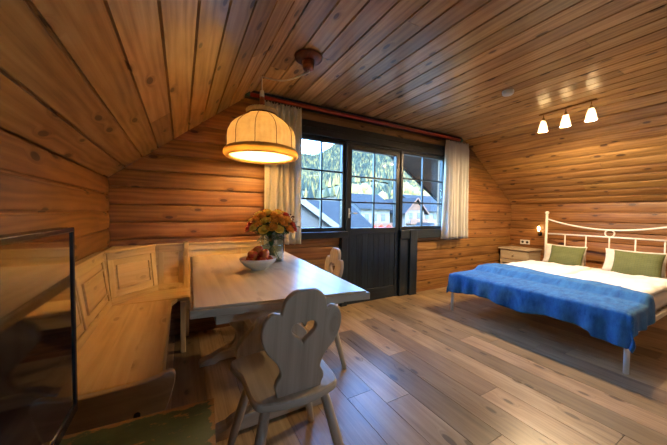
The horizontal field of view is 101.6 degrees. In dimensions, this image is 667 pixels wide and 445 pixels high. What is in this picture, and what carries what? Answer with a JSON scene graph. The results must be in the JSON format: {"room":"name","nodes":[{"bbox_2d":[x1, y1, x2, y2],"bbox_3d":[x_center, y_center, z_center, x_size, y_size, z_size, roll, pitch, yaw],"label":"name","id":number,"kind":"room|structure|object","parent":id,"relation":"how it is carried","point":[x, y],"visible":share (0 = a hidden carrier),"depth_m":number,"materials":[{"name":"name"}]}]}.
{"room":"attic bedroom","nodes":[
{"label":"attic bedroom","id":0,"kind":"room"},
{"bbox_2d":[0,129,109,261],"bbox_3d":[-0.655,0.434,-0.067,0.166,1.620,5.489,0,2,-29],"label":"wall","id":1,"kind":"structure","parent":0,"point":[40,188],"depth_m":1.25,"materials":[{"name":"brown wood"}]},
{"bbox_2d":[0,0,308,176],"bbox_3d":[-0.103,-0.820,0.188,1.373,1.135,5.489,0,2,-29],"label":"ceiling","id":2,"kind":"structure","parent":0,"point":[97,85],"depth_m":1.11,"materials":[{"name":"brown wood"}]},
{"bbox_2d":[103,98,511,330],"bbox_3d":[0.739,-0.157,3.771,6.130,2.370,0.107,0,2,-29],"label":"wall","id":3,"kind":"structure","parent":0,"point":[185,189],"depth_m":2.66,"materials":[{"name":"brown wood"}]},
{"bbox_2d":[169,283,447,336],"bbox_3d":[0.757,1.004,3.753,6.030,0.050,0.018,0,2,-29],"label":"baseboard","id":4,"kind":"structure","parent":3,"relation":"attached to","point":[208,326],"depth_m":2.65,"materials":[{"name":"brown wood"}]},
{"bbox_2d":[301,134,345,231],"bbox_3d":[-0.147,-0.444,3.211,0.640,1.112,0.060,0,2,-29],"label":"window","id":5,"kind":"structure","parent":3,"relation":"in","point":[321,140],"depth_m":3.26,"materials":[{"name":"brown wood"}]},
{"bbox_2d":[301,231,348,239],"bbox_3d":[-0.182,0.147,3.202,0.763,0.078,0.145,0,2,-29],"label":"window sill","id":6,"kind":"structure","parent":3,"relation":"attached to","point":[331,234],"depth_m":3.16,"materials":[{"name":"brown wood"}]},
{"bbox_2d":[338,238,347,306],"bbox_3d":[0.106,0.609,3.385,0.088,0.850,0.120,0,2,-29],"label":"trim","id":7,"kind":"structure","parent":3,"relation":"attached to","point":[343,242],"depth_m":3.33,"materials":[{"name":"brown wood"}]},
{"bbox_2d":[347,144,399,304],"bbox_3d":[0.537,0.029,3.571,0.850,2.006,0.122,0,2,-29],"label":"door","id":8,"kind":"structure","parent":3,"relation":"in","point":[372,260],"depth_m":3.60,"materials":[{"name":"brown wood"}]},
{"bbox_2d":[302,119,444,156],"bbox_3d":[0.653,-1.042,3.618,2.640,0.083,0.125,0,2,-29],"label":"trim","id":9,"kind":"structure","parent":3,"relation":"attached to","point":[307,130],"depth_m":3.43,"materials":[{"name":"brown wood"}]},
{"bbox_2d":[345,141,401,230],"bbox_3d":[0.523,-0.449,3.585,0.891,1.100,0.100,0,2,-29],"label":"trim","id":10,"kind":"structure","parent":3,"relation":"attached to","point":[346,171],"depth_m":3.35,"materials":[{"name":"brown wood"}]},
{"bbox_2d":[302,113,445,145],"bbox_3d":[0.526,-1.196,3.535,2.820,0.067,0.035,0,2,-29],"label":"trim","id":11,"kind":"structure","parent":3,"relation":"attached to","point":[304,116],"depth_m":3.47,"materials":[{"name":"brown wood"}]},
{"bbox_2d":[348,141,400,151],"bbox_3d":[0.532,-0.984,3.568,0.854,0.028,0.100,0,2,-29],"label":"door frame","id":12,"kind":"structure","parent":3,"relation":"attached to","point":[349,142],"depth_m":3.51,"materials":[{"name":"brown wood"}]},
{"bbox_2d":[397,239,408,295],"bbox_3d":[0.961,0.628,3.863,0.163,0.800,0.120,0,2,-29],"label":"trim","id":13,"kind":"structure","parent":3,"relation":"attached to","point":[403,244],"depth_m":3.80,"materials":[{"name":"brown wood"}]},
{"bbox_2d":[407,229,417,294],"bbox_3d":[1.101,0.562,3.922,0.140,0.930,0.150,0,2,-29],"label":"trim","id":14,"kind":"structure","parent":3,"relation":"attached to","point":[412,256],"depth_m":3.85,"materials":[{"name":"brown wood"}]},
{"bbox_2d":[398,229,440,238],"bbox_3d":[1.352,0.162,4.059,1.043,0.128,0.145,0,2,-29],"label":"trim","id":15,"kind":"structure","parent":3,"relation":"attached to","point":[422,233],"depth_m":3.95,"materials":[{"name":"brown wood"}]},
{"bbox_2d":[404,155,437,197],"bbox_3d":[2.486,-0.720,5.502,3.114,1.998,1.171,0,2,-29],"label":"roof overhang","id":16,"kind":"object","parent":3,"relation":"attached to","point":[412,164],"visible":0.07,"depth_m":5.36,"materials":[{"name":"wood"}]},
{"bbox_2d":[389,156,436,200],"bbox_3d":[2.192,-0.747,6.033,3.150,2.058,0.035,0,2,-29],"label":"board","id":17,"kind":"object","parent":16,"relation":"attached to","point":[391,157],"visible":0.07,"depth_m":5.80,"materials":[{"name":"wood"}]},
{"bbox_2d":[400,150,444,229],"bbox_3d":[1.309,-0.454,4.024,0.905,1.112,0.060,0,2,-29],"label":"window","id":18,"kind":"structure","parent":3,"relation":"in","point":[441,173],"depth_m":4.02,"materials":[{"name":"brown wood"}]},
{"bbox_2d":[166,287,666,444],"bbox_3d":[2.053,1.145,1.476,6.270,0.040,5.289,0,2,-29],"label":"floor","id":19,"kind":"structure","parent":0,"point":[420,370],"depth_m":1.88,"materials":[{"name":"brown wood"}]},
{"bbox_2d":[59,398,215,444],"bbox_3d":[-0.450,0.847,0.368,0.550,0.570,0.820,0,2,-25],"label":"chest","id":20,"kind":"object","parent":19,"relation":"on","point":[194,423],"visible":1,"depth_m":0.72,"materials":[{"name":"green paint"}]},
{"bbox_2d":[0,227,77,444],"bbox_3d":[-0.482,0.295,0.339,0.190,0.535,0.844,0,2,-29],"label":"television","id":21,"kind":"object","parent":20,"relation":"on","point":[39,389],"visible":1,"depth_m":0.53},
{"bbox_2d":[64,240,284,435],"bbox_3d":[-0.836,0.636,1.970,1.527,0.870,1.606,0,2,-29],"label":"bench","id":22,"kind":"object","parent":19,"relation":"on","point":[126,296],"visible":0.61,"depth_m":1.58,"materials":[{"name":"brown wood"}]},
{"bbox_2d":[104,245,155,253],"bbox_3d":[-1.608,0.210,2.165,0.300,0.016,0.389,0,2,-29],"label":"corner shelf","id":23,"kind":"object","parent":22,"relation":"attached to","point":[131,248],"depth_m":2.18,"materials":[{"name":"brown wood"}]},
{"bbox_2d":[190,251,369,442],"bbox_3d":[-0.488,0.691,1.800,0.848,0.780,1.494,0,2,-29],"label":"dining table","id":24,"kind":"object","parent":19,"relation":"on","point":[222,288],"visible":0.73,"depth_m":1.43,"materials":[{"name":"brown wood"}]},
{"bbox_2d":[239,255,276,270],"bbox_3d":[-0.487,0.264,1.757,0.233,0.076,0.233,0,2,-29],"label":"fruit bowl","id":25,"kind":"object","parent":24,"relation":"on","point":[260,265],"visible":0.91,"depth_m":1.68,"materials":[{"name":"beige ceramic"}]},
{"label":"apple","id":26,"kind":"object","parent":25,"relation":"in","visible":0},
{"bbox_2d":[259,250,268,258],"bbox_3d":[-0.447,0.205,1.743,0.063,0.064,0.064,1,2,9],"label":"apple","id":27,"kind":"object","parent":26,"relation":"on","point":[263,253],"visible":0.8,"depth_m":1.72,"materials":[{"name":"red food"}]},
{"label":"apple","id":28,"kind":"object","parent":25,"relation":"in","visible":0},
{"bbox_2d":[247,251,257,258],"bbox_3d":[-0.510,0.204,1.716,0.063,0.063,0.064,1,2,-2],"label":"apple","id":29,"kind":"object","parent":28,"relation":"on","point":[251,254],"visible":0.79,"depth_m":1.69,"materials":[{"name":"red food"}]},
{"bbox_3d":[-0.487,0.246,1.756,0.064,0.062,0.064,-32,-9,39],"label":"apple","id":30,"kind":"object","parent":25,"relation":"in","visible":0},
{"bbox_2d":[253,246,262,254],"bbox_3d":[-0.485,0.179,1.752,0.063,0.063,0.063,1,2,16],"label":"apple","id":31,"kind":"object","parent":30,"relation":"on","point":[257,249],"visible":0.65,"depth_m":1.73,"materials":[{"name":"red food"}]},
{"bbox_2d":[259,232,283,262],"bbox_3d":[-0.469,0.179,2.072,0.190,0.225,0.190,0,2,-29],"label":"glass vase","id":32,"kind":"object","parent":24,"relation":"on","point":[282,258],"visible":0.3,"depth_m":2.06,"materials":[{"name":"glass"}]},
{"bbox_2d":[258,225,269,236],"bbox_3d":[-0.482,0.061,1.928,0.077,0.091,0.092,2,3,41],"label":"rose","id":33,"kind":"object","parent":32,"relation":"in","point":[262,230],"visible":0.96,"depth_m":1.92,"materials":[{"name":"yellow plant"}]},
{"bbox_2d":[248,222,288,257],"bbox_3d":[-0.474,0.124,2.060,0.357,0.303,0.347,0,2,-16],"label":"greenery","id":34,"kind":"object","parent":32,"relation":"in","point":[271,235],"visible":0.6,"depth_m":2.03,"materials":[{"name":"green plant"}]},
{"bbox_2d":[250,215,259,222],"bbox_3d":[-0.563,0.000,1.960,0.083,0.106,0.083,1,2,-3],"label":"rose","id":35,"kind":"object","parent":34,"relation":"attached to","point":[255,218],"visible":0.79,"depth_m":1.95,"materials":[{"name":"orange plant"}]},
{"bbox_2d":[249,223,261,234],"bbox_3d":[-0.557,0.045,1.942,0.092,0.093,0.078,0,2,-19],"label":"rose","id":36,"kind":"object","parent":34,"relation":"attached to","point":[252,227],"visible":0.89,"depth_m":1.94,"materials":[{"name":"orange plant"}]},
{"bbox_2d":[254,219,263,226],"bbox_3d":[-0.523,0.021,1.930,0.077,0.088,0.070,0,2,-28],"label":"rose","id":37,"kind":"object","parent":34,"relation":"attached to","point":[257,223],"visible":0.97,"depth_m":1.93,"materials":[{"name":"orange plant"}]},
{"bbox_2d":[257,212,266,218],"bbox_3d":[-0.519,-0.023,1.970,0.084,0.110,0.086,0,2,-21],"label":"rose","id":38,"kind":"object","parent":34,"relation":"attached to","point":[262,214],"visible":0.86,"depth_m":1.96,"materials":[{"name":"orange plant"}]},
{"bbox_2d":[260,217,270,223],"bbox_3d":[-0.482,0.005,1.933,0.072,0.093,0.072,-1,3,-37],"label":"rose","id":39,"kind":"object","parent":34,"relation":"in","point":[266,219],"visible":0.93,"depth_m":1.93,"materials":[{"name":"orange plant"}]},
{"bbox_2d":[264,209,271,216],"bbox_3d":[-0.487,-0.043,2.007,0.087,0.112,0.086,2,2,36],"label":"rose","id":40,"kind":"object","parent":34,"relation":"on","point":[267,211],"visible":0.75,"depth_m":1.99,"materials":[{"name":"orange plant"}]},
{"bbox_2d":[265,222,277,230],"bbox_3d":[-0.435,0.046,1.933,0.077,0.096,0.088,2,2,24],"label":"rose","id":41,"kind":"object","parent":34,"relation":"attached to","point":[273,226],"visible":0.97,"depth_m":1.92,"materials":[{"name":"orange plant"}]},
{"bbox_2d":[269,211,278,216],"bbox_3d":[-0.434,-0.030,1.984,0.082,0.101,0.075,0,2,-26],"label":"rose","id":42,"kind":"object","parent":34,"relation":"attached to","point":[272,214],"visible":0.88,"depth_m":1.98,"materials":[{"name":"orange plant"}]},
{"bbox_2d":[269,217,279,223],"bbox_3d":[-0.421,0.004,1.948,0.072,0.092,0.071,1,2,20],"label":"rose","id":43,"kind":"object","parent":34,"relation":"in","point":[275,220],"visible":0.96,"depth_m":1.95,"materials":[{"name":"orange plant"}]},
{"bbox_2d":[276,214,284,224],"bbox_3d":[-0.387,-0.018,1.991,0.073,0.094,0.072,1,2,-6],"label":"rose","id":44,"kind":"object","parent":34,"relation":"attached to","point":[280,216],"visible":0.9,"depth_m":1.99,"materials":[{"name":"orange plant"}]},
{"bbox_2d":[283,215,291,222],"bbox_3d":[-0.347,0.000,2.015,0.084,0.107,0.083,0,2,-26],"label":"rose","id":45,"kind":"object","parent":34,"relation":"attached to","point":[287,218],"visible":0.64,"depth_m":2.00,"materials":[{"name":"orange plant"}]},
{"bbox_2d":[275,225,283,235],"bbox_3d":[-0.390,0.059,1.957,0.071,0.085,0.083,1,2,1],"label":"rose","id":46,"kind":"object","parent":32,"relation":"in","point":[280,229],"visible":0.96,"depth_m":1.95,"materials":[{"name":"yellow plant"}]},
{"bbox_2d":[278,219,287,225],"bbox_3d":[-0.365,0.021,1.976,0.073,0.094,0.077,1,2,-6],"label":"rose","id":47,"kind":"object","parent":32,"relation":"in","point":[282,222],"visible":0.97,"depth_m":1.97,"materials":[{"name":"orange plant"}]},
{"bbox_2d":[282,224,293,235],"bbox_3d":[-0.333,0.057,2.023,0.081,0.098,0.096,-1,2,-36],"label":"rose","id":48,"kind":"object","parent":32,"relation":"in","point":[289,228],"visible":0.95,"depth_m":2.01,"materials":[{"name":"orange plant"}]},
{"bbox_2d":[227,287,343,444],"bbox_3d":[-0.208,0.673,1.205,0.460,0.876,0.455,0,2,-28],"label":"dining chair","id":49,"kind":"object","parent":19,"relation":"on","point":[290,372],"visible":1,"depth_m":1.04,"materials":[{"name":"brown wood"}]},
{"bbox_2d":[299,247,346,368],"bbox_3d":[-0.179,0.641,2.123,0.455,0.876,0.460,0,2,-23],"label":"dining chair","id":50,"kind":"object","parent":19,"relation":"on","point":[334,259],"visible":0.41,"depth_m":2.10,"materials":[{"name":"brown wood"}]},
{"bbox_2d":[498,246,541,263],"bbox_3d":[3.318,0.738,4.865,0.451,0.570,0.510,0,2,-29],"label":"nightstand","id":51,"kind":"object","parent":19,"relation":"on","point":[508,254],"visible":0.65,"depth_m":4.75,"materials":[{"name":"brown wood"}]},
{"bbox_2d":[451,211,666,374],"bbox_3d":[2.778,0.463,3.165,2.283,1.224,1.524,0,2,-29],"label":"frame","id":52,"kind":"object","parent":19,"relation":"on","point":[663,312],"visible":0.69,"depth_m":3.49,"materials":[{"name":"white metal"}]},
{"bbox_2d":[584,266,666,310],"bbox_3d":[2.761,0.707,3.166,2.200,0.137,1.440,0,2,-29],"label":"mattress","id":53,"kind":"object","parent":52,"relation":"on","point":[660,299],"visible":0.02,"depth_m":2.50,"materials":[{"name":"white fabric"}]},
{"bbox_2d":[506,260,591,274],"bbox_3d":[2.593,0.592,3.486,1.320,0.070,0.710,0,2,-29],"label":"duvet","id":54,"kind":"object","parent":53,"relation":"on","point":[548,267],"visible":0.48,"depth_m":3.48,"materials":[{"name":"white fabric"}]},
{"bbox_2d":[446,263,655,353],"bbox_3d":[2.132,0.731,2.808,0.915,0.345,1.570,0,2,-29],"label":"blanket","id":55,"kind":"object","parent":53,"relation":"on","point":[613,314],"visible":1,"depth_m":2.42,"materials":[{"name":"blue fabric"}]},
{"bbox_2d":[543,243,587,265],"bbox_3d":[3.405,0.476,4.020,0.181,0.278,0.505,0,2,-26],"label":"pillow","id":56,"kind":"object","parent":53,"relation":"on","point":[548,246],"visible":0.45,"depth_m":4.14,"materials":[{"name":"fabric"}]},
{"bbox_2d":[548,245,585,265],"bbox_3d":[3.319,0.484,3.887,0.170,0.283,0.401,0,2,-29],"label":"cushion","id":57,"kind":"object","parent":53,"relation":"on","point":[563,255],"visible":0.79,"depth_m":3.84,"materials":[{"name":"green fabric"}]},
{"bbox_2d":[560,269,666,295],"bbox_3d":[2.898,0.616,2.837,1.220,0.075,0.700,0,2,-28],"label":"duvet","id":58,"kind":"object","parent":53,"relation":"on","point":[652,286],"visible":0.52,"depth_m":2.79,"materials":[{"name":"white fabric"}]},
{"bbox_2d":[601,248,666,278],"bbox_3d":[3.751,0.498,3.400,0.183,0.287,0.560,0,2,-29],"label":"pillow","id":59,"kind":"object","parent":53,"relation":"on","point":[609,259],"visible":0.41,"depth_m":3.53,"materials":[{"name":"fabric"}]},
{"bbox_2d":[611,250,665,277],"bbox_3d":[3.651,0.505,3.276,0.177,0.292,0.435,0,2,-27],"label":"cushion","id":60,"kind":"object","parent":53,"relation":"on","point":[630,263],"visible":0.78,"depth_m":3.23,"materials":[{"name":"green fabric"}]},
{"bbox_2d":[254,0,666,139],"bbox_3d":[1.958,-1.312,1.319,3.580,0.140,5.489,0,2,-29],"label":"ceiling","id":61,"kind":"structure","parent":0,"point":[441,66],"depth_m":2.12,"materials":[{"name":"brown wood"}]},
{"bbox_2d":[223,72,308,164],"bbox_3d":[-0.595,-0.939,2.406,0.717,0.747,0.644,0,2,-8],"label":"pendant lamp","id":62,"kind":"object","parent":61,"relation":"hanging from","point":[257,136],"visible":1,"depth_m":2.20,"materials":[{"name":"fabric"}]},
{"bbox_2d":[230,151,291,161],"bbox_3d":[-0.636,-0.589,2.413,0.552,0.004,0.552,0,2,-29],"label":"diffuser","id":63,"kind":"object","parent":62,"relation":"attached to","point":[241,156],"depth_m":2.42,"materials":[{"name":"white plastic"}]},
{"bbox_2d":[259,96,264,104],"bbox_3d":[-0.630,-1.037,2.398,0.048,0.130,0.047,0,2,-29],"label":"socket","id":64,"kind":"object","parent":62,"relation":"attached to","point":[261,100],"depth_m":2.38,"materials":[{"name":"red wood"}]},
{"bbox_2d":[294,49,322,72],"bbox_3d":[-0.196,-1.238,2.131,0.220,0.120,0.220,0,2,-29],"label":"rosette","id":65,"kind":"object","parent":61,"relation":"attached to","point":[308,58],"visible":0.98,"depth_m":2.09,"materials":[{"name":"red wood"}]},
{"bbox_2d":[244,91,462,141],"bbox_3d":[0.575,-1.282,3.480,3.327,0.090,0.133,0,2,-29],"label":"rail","id":66,"kind":"object","parent":61,"relation":"attached to","point":[255,95],"visible":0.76,"depth_m":3.23,"materials":[{"name":"brown wood"}]},
{"bbox_2d":[264,100,301,244],"bbox_3d":[-0.527,-0.499,2.855,0.414,1.464,0.102,0,2,-29],"label":"curtain","id":67,"kind":"object","parent":66,"relation":"hanging from","point":[282,182],"visible":0.63,"depth_m":2.88,"materials":[{"name":"white fabric"}]},
{"bbox_2d":[441,140,468,238],"bbox_3d":[1.899,-0.497,4.210,0.560,1.499,0.110,0,2,-29],"label":"curtain","id":68,"kind":"object","parent":66,"relation":"hanging from","point":[454,222],"visible":1,"depth_m":4.19,"materials":[{"name":"white fabric"}]},
{"bbox_2d":[502,89,513,96],"bbox_3d":[1.716,-1.272,2.675,0.104,0.040,0.104,0,2,-29],"label":"smoke detector","id":69,"kind":"object","parent":61,"relation":"attached to","point":[508,92],"visible":1,"depth_m":2.65,"materials":[{"name":"white plastic"}]},
{"bbox_2d":[538,98,597,132],"bbox_3d":[2.612,-1.187,3.060,0.104,0.215,0.554,0,2,-25],"label":"track light","id":70,"kind":"object","parent":61,"relation":"attached to","point":[591,115],"visible":1,"depth_m":3.03,"materials":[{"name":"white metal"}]},
{"bbox_2d":[465,90,666,203],"bbox_3d":[4.112,-0.822,2.543,1.624,1.191,5.489,0,2,-29],"label":"ceiling","id":71,"kind":"structure","parent":0,"point":[621,155],"depth_m":3.64,"materials":[{"name":"brown wood"}]},
{"bbox_2d":[510,201,666,277],"bbox_3d":[4.743,0.428,2.948,0.169,1.560,5.489,0,2,-29],"label":"wall","id":72,"kind":"structure","parent":0,"point":[525,218],"depth_m":4.15,"materials":[{"name":"brown wood"}]},
{"bbox_2d":[520,239,529,244],"bbox_3d":[3.501,0.356,4.974,0.012,0.080,0.160,0,2,-29],"label":"wall socket","id":73,"kind":"object","parent":72,"relation":"attached to","point":[521,240],"visible":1,"depth_m":4.98,"materials":[{"name":"white plastic"}]},
{"bbox_2d":[536,222,541,235],"bbox_3d":[3.592,0.114,4.751,0.072,0.242,0.095,0,2,-29],"label":"wall lamp","id":74,"kind":"object","parent":72,"relation":"attached to","point":[538,227],"visible":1,"depth_m":4.74,"materials":[{"name":"glass"}]},
{"label":"outside","id":75,"kind":"structure","parent":0,"visible":0},
{"label":"ground","id":76,"kind":"structure","parent":75,"visible":0},
{"bbox_2d":[301,196,338,227],"bbox_3d":[-4.765,1.442,13.985,9.800,8.320,5.560,0,2,-29],"label":"house","id":77,"kind":"structure","parent":76,"relation":"on","point":[309,213],"depth_m":13.09,"materials":[{"name":"grey metal"}]},
{"bbox_2d":[307,200,371,227],"bbox_3d":[-1.574,1.642,24.579,6.800,7.262,8.500,0,2,-29],"label":"house","id":78,"kind":"structure","parent":76,"relation":"on","point":[329,208],"depth_m":23.36,"materials":[{"name":"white paint"}]},
{"bbox_2d":[351,184,363,193],"bbox_3d":[5.298,-3.424,71.023,6.289,13.321,5.717,2,2,34],"label":"autumn tree","id":79,"kind":"object","parent":76,"relation":"on","point":[356,188],"visible":0.09,"depth_m":69.77,"materials":[{"name":"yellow plant"}]},
{"bbox_2d":[339,193,392,226],"bbox_3d":[5.700,-0.664,53.880,8.300,10.012,11.100,0,2,-29],"label":"house","id":80,"kind":"structure","parent":76,"relation":"on","point":[381,211],"depth_m":50.51,"materials":[{"name":"white paint"}]},
{"bbox_2d":[361,183,371,193],"bbox_3d":[10.108,-4.749,84.666,5.525,15.138,5.622,2,2,27],"label":"autumn tree","id":81,"kind":"object","parent":76,"relation":"on","point":[366,188],"visible":0.27,"depth_m":82.74,"materials":[{"name":"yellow plant"}]},
{"bbox_2d":[390,181,404,198],"bbox_3d":[18.208,-4.832,79.023,4.868,15.905,6.201,1,2,-6],"label":"autumn tree","id":82,"kind":"object","parent":76,"relation":"on","point":[391,193],"visible":0.06,"depth_m":78.26,"materials":[{"name":"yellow plant"}]},
{"bbox_2d":[385,197,429,225],"bbox_3d":[13.792,-0.271,55.494,6.400,9.320,10.000,0,2,-29],"label":"house","id":83,"kind":"structure","parent":76,"relation":"on","point":[410,212],"depth_m":51.89,"materials":[{"name":"white paint"}]},
{"bbox_2d":[403,195,436,225],"bbox_3d":[20.397,-0.993,62.937,12.600,10.412,11.600,0,2,-29],"label":"house","id":84,"kind":"structure","parent":76,"relation":"on","point":[431,208],"depth_m":58.19,"materials":[{"name":"white paint"}]},
{"bbox_2d":[418,186,429,195],"bbox_3d":[27.847,-4.501,84.070,5.274,15.137,6.347,0,2,-29],"label":"autumn tree","id":85,"kind":"object","parent":76,"relation":"on","point":[425,193],"visible":0.12,"depth_m":82.73,"materials":[{"name":"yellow plant"}]},
{"bbox_2d":[415,222,435,225],"bbox_3d":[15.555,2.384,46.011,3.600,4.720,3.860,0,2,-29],"label":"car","id":86,"kind":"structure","parent":76,"relation":"on","point":[417,223],"depth_m":45.51,"materials":[{"name":"white paint"}]},
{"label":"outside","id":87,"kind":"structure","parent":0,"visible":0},
{"bbox_2d":[302,181,387,200],"bbox_3d":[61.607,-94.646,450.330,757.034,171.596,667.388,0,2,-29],"label":"hillside","id":88,"kind":"structure","parent":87,"point":[381,183],"depth_m":228.07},
{"bbox_2d":[301,144,420,198],"bbox_3d":[69.897,-101.144,429.963,430.265,175.843,520.260,0,2,-29],"label":"forest","id":89,"kind":"object","parent":88,"relation":"on","point":[362,162],"visible":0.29,"depth_m":276.45,"materials":[{"name":"green plant"}]},
{"bbox_2d":[378,191,386,199],"bbox_3d":[17.230,-4.454,98.775,5.950,13.747,5.133,0,2,-29],"label":"autumn tree","id":90,"kind":"object","parent":88,"relation":"on","point":[382,194],"visible":0.15,"depth_m":97.17,"materials":[{"name":"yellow plant"}]},
{"bbox_2d":[403,182,413,194],"bbox_3d":[24.734,-5.585,93.157,5.473,16.590,5.670,0,2,-29],"label":"autumn tree","id":91,"kind":"object","parent":88,"relation":"on","point":[409,190],"visible":0.2,"depth_m":90.90,"materials":[{"name":"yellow plant"}]},
{"bbox_2d":[413,187,419,194],"bbox_3d":[32.949,-5.870,107.574,5.564,16.362,5.295,0,2,-29],"label":"autumn tree","id":92,"kind":"object","parent":88,"relation":"on","point":[416,190],"visible":0.22,"depth_m":105.60,"materials":[{"name":"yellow plant"}]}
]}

